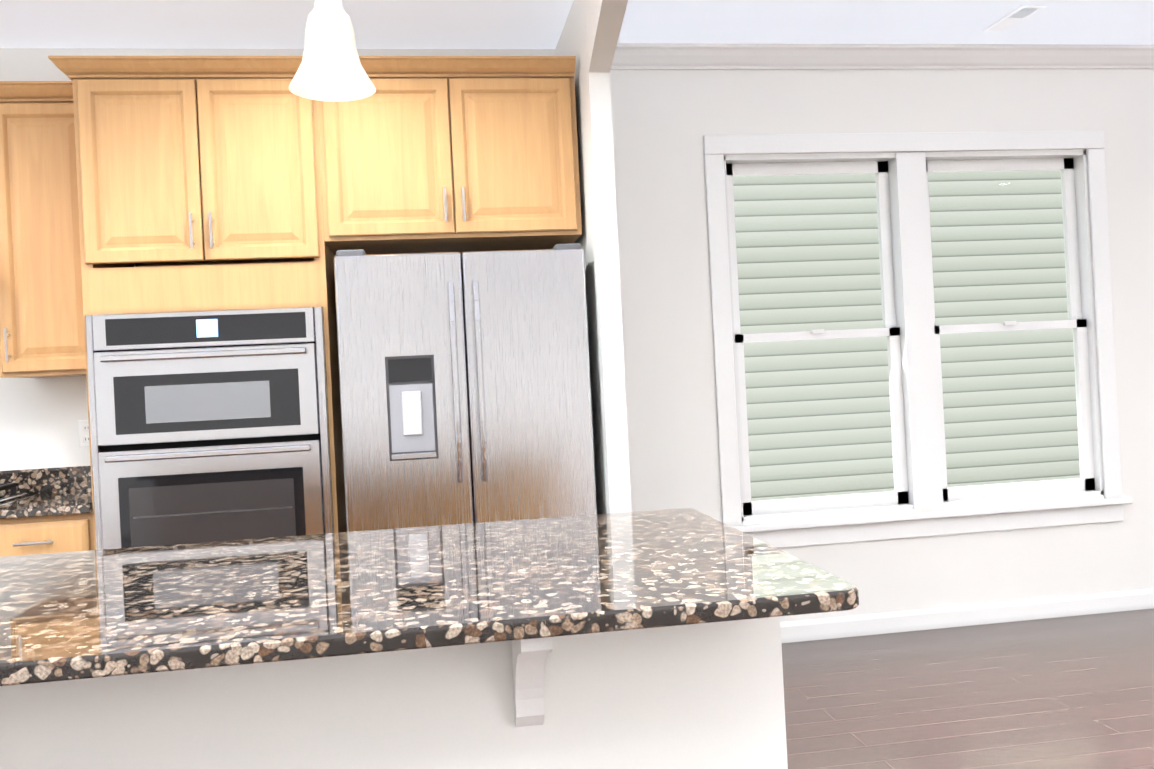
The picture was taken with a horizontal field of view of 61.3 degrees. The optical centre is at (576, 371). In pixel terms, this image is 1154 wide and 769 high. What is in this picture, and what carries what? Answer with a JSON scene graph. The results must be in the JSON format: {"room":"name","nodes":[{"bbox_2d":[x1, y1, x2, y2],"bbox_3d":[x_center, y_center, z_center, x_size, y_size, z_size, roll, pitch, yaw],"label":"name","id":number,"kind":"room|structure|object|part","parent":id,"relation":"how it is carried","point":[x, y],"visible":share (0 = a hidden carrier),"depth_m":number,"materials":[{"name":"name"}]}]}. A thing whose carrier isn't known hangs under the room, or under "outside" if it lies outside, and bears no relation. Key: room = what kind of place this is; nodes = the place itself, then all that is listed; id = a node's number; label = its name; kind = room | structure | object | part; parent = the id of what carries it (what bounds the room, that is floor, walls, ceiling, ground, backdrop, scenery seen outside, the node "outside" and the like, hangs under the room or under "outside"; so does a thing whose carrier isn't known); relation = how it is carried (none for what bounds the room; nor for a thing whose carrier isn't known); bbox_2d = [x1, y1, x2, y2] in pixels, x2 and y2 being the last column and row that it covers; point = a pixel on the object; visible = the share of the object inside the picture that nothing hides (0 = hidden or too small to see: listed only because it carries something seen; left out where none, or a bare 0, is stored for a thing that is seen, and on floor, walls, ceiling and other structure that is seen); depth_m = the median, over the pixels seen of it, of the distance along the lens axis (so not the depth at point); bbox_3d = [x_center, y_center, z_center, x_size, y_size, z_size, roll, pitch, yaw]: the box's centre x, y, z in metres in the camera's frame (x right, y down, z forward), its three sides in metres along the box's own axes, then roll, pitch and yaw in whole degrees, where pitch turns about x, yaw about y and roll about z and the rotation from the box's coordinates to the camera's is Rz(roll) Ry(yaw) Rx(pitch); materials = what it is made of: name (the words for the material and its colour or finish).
{"room":"kitchen","nodes":[
{"label":"kitchen","id":0,"kind":"room"},
{"bbox_2d":[0,48,1153,621],"bbox_3d":[2.510,-0.202,4.894,16.950,2.790,0.150,-3,0,-9],"label":"wall","id":1,"kind":"structure","parent":0,"point":[664,122],"depth_m":4.61,"materials":[{"name":"paint"}]},
{"bbox_2d":[0,88,139,379],"bbox_3d":[-2.084,-0.530,3.950,0.414,1.090,0.342,-3,0,-9],"label":"upper cabinet","id":2,"kind":"object","parent":1,"relation":"attached to","point":[68,233],"depth_m":3.77,"materials":[{"name":"brown wood"}]},
{"bbox_2d":[85,307,333,549],"bbox_3d":[-1.377,0.338,3.841,0.833,1.119,0.634,-3,0,-9],"label":"wall oven","id":3,"kind":"object","parent":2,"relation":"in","point":[210,426],"visible":0.75,"depth_m":3.56,"materials":[{"name":"grey metal"}]},
{"bbox_3d":[-1.831,-1.099,3.826,3.598,0.064,0.677,-3,0,-9],"label":"cabinet crown","id":4,"kind":"part","parent":2,"relation":"part of","materials":[{"name":"brown wood"}]},
{"bbox_2d":[78,420,89,446],"bbox_3d":[-2.070,0.260,4.112,0.070,0.115,0.008,-3,0,-9],"label":"electrical outlet","id":5,"kind":"object","parent":1,"relation":"attached to","point":[83,429],"visible":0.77,"depth_m":4.11,"materials":[{"name":"white plastic"}]},
{"bbox_2d":[312,64,581,263],"bbox_3d":[-0.527,-0.832,4.040,0.984,0.640,0.638,-3,0,-9],"label":"upper cabinet","id":6,"kind":"object","parent":1,"relation":"attached to","point":[441,158],"depth_m":3.73,"materials":[{"name":"brown wood"}]},
{"bbox_2d":[610,43,1153,69],"bbox_3d":[5.335,-1.689,5.222,10.830,0.095,0.082,-3,0,-9],"label":"crown molding","id":7,"kind":"structure","parent":1,"relation":"attached to","point":[702,56],"depth_m":4.57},
{"bbox_2d":[703,130,1131,547],"bbox_3d":[1.640,-0.180,4.734,2.100,1.940,0.205,-3,0,-9],"label":"window","id":8,"kind":"structure","parent":1,"relation":"in","point":[911,330],"depth_m":4.69,"materials":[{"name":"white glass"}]},
{"bbox_2d":[780,588,1153,642],"bbox_3d":[5.463,1.003,5.244,10.830,0.095,0.014,-3,0,-9],"label":"baseboard","id":9,"kind":"structure","parent":1,"relation":"attached to","point":[905,621],"depth_m":4.67,"materials":[{"name":"white wood"}]},
{"bbox_2d":[0,0,1153,48],"bbox_3d":[3.537,-1.713,1.653,18.450,0.100,6.900,-3,0,-9],"label":"ceiling","id":10,"kind":"structure","parent":0,"point":[408,24],"depth_m":4.12,"materials":[{"name":"paint"}]},
{"bbox_2d":[289,0,375,101],"bbox_3d":[-0.505,-1.009,1.925,0.168,0.904,0.168,-3,0,-9],"label":"pendant light","id":11,"kind":"object","parent":10,"relation":"hanging from","point":[331,68],"visible":1,"depth_m":1.89,"materials":[{"name":"white glass"}]},
{"bbox_2d":[983,5,1046,31],"bbox_3d":[1.942,-1.568,4.326,0.120,0.008,0.300,-3,0,-9],"label":"ceiling vent","id":12,"kind":"object","parent":10,"relation":"in","point":[1015,17],"visible":1,"depth_m":4.31,"materials":[{"name":"white metal"}]},
{"bbox_2d":[555,0,630,513],"bbox_3d":[0.209,-0.105,1.130,0.674,2.790,6.600,-3,0,-9],"label":"wall end","id":13,"kind":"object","parent":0,"point":[589,35],"visible":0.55,"depth_m":3.62,"materials":[{"name":"paint"}]},
{"bbox_2d":[781,608,1153,768],"bbox_3d":[3.680,1.173,1.641,18.450,0.100,6.900,-3,0,-9],"label":"floor","id":14,"kind":"structure","parent":0,"point":[1072,692],"depth_m":3.71,"materials":[{"name":"brown wood"}]},
{"bbox_2d":[0,492,95,556],"bbox_3d":[-1.977,0.968,3.809,0.389,0.885,0.617,-3,0,-9],"label":"base cabinet","id":15,"kind":"object","parent":14,"relation":"on","point":[71,532],"depth_m":3.52,"materials":[{"name":"brown wood"}]},
{"bbox_2d":[0,466,92,518],"bbox_3d":[-2.876,0.501,3.670,2.158,0.132,0.635,-3,0,-9],"label":"countertop","id":16,"kind":"structure","parent":15,"relation":"on","point":[59,491],"depth_m":4.04,"materials":[{"name":"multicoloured stone"}]},
{"bbox_2d":[0,483,27,502],"bbox_3d":[-2.671,0.497,3.678,0.915,0.057,0.515,-3,0,-9],"label":"cooktop","id":17,"kind":"object","parent":16,"relation":"in","point":[13,494],"visible":1,"depth_m":3.90,"materials":[{"name":"silver metal"}]},
{"bbox_2d":[0,620,787,768],"bbox_3d":[-0.618,0.887,1.941,2.048,0.898,0.944,-3,0,-9],"label":"kitchen island","id":18,"kind":"object","parent":14,"relation":"on","point":[651,639],"depth_m":1.74,"materials":[{"name":"white paint"}]},
{"bbox_2d":[0,508,858,687],"bbox_3d":[-0.647,0.420,1.915,2.090,0.032,1.040,-3,0,-9],"label":"island countertop","id":19,"kind":"structure","parent":18,"relation":"on","point":[76,617],"depth_m":1.71,"materials":[{"name":"multicoloured stone"}]},
{"bbox_2d":[334,243,596,531],"bbox_3d":[-0.434,0.437,3.915,0.920,1.795,0.807,-3,0,-9],"label":"refrigerator","id":20,"kind":"object","parent":14,"relation":"on","point":[465,389],"visible":0.69,"depth_m":3.58,"materials":[{"name":"grey metal"}]},
{"label":"outside","id":21,"kind":"structure","parent":0,"visible":0},
{"bbox_2d":[733,170,1079,500],"bbox_3d":[2.355,-1.292,6.729,9.100,7.000,0.001,-3,0,-9],"label":"window blinds","id":22,"kind":"object","parent":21,"point":[871,315],"depth_m":6.67,"materials":[{"name":"green"}]}
]}

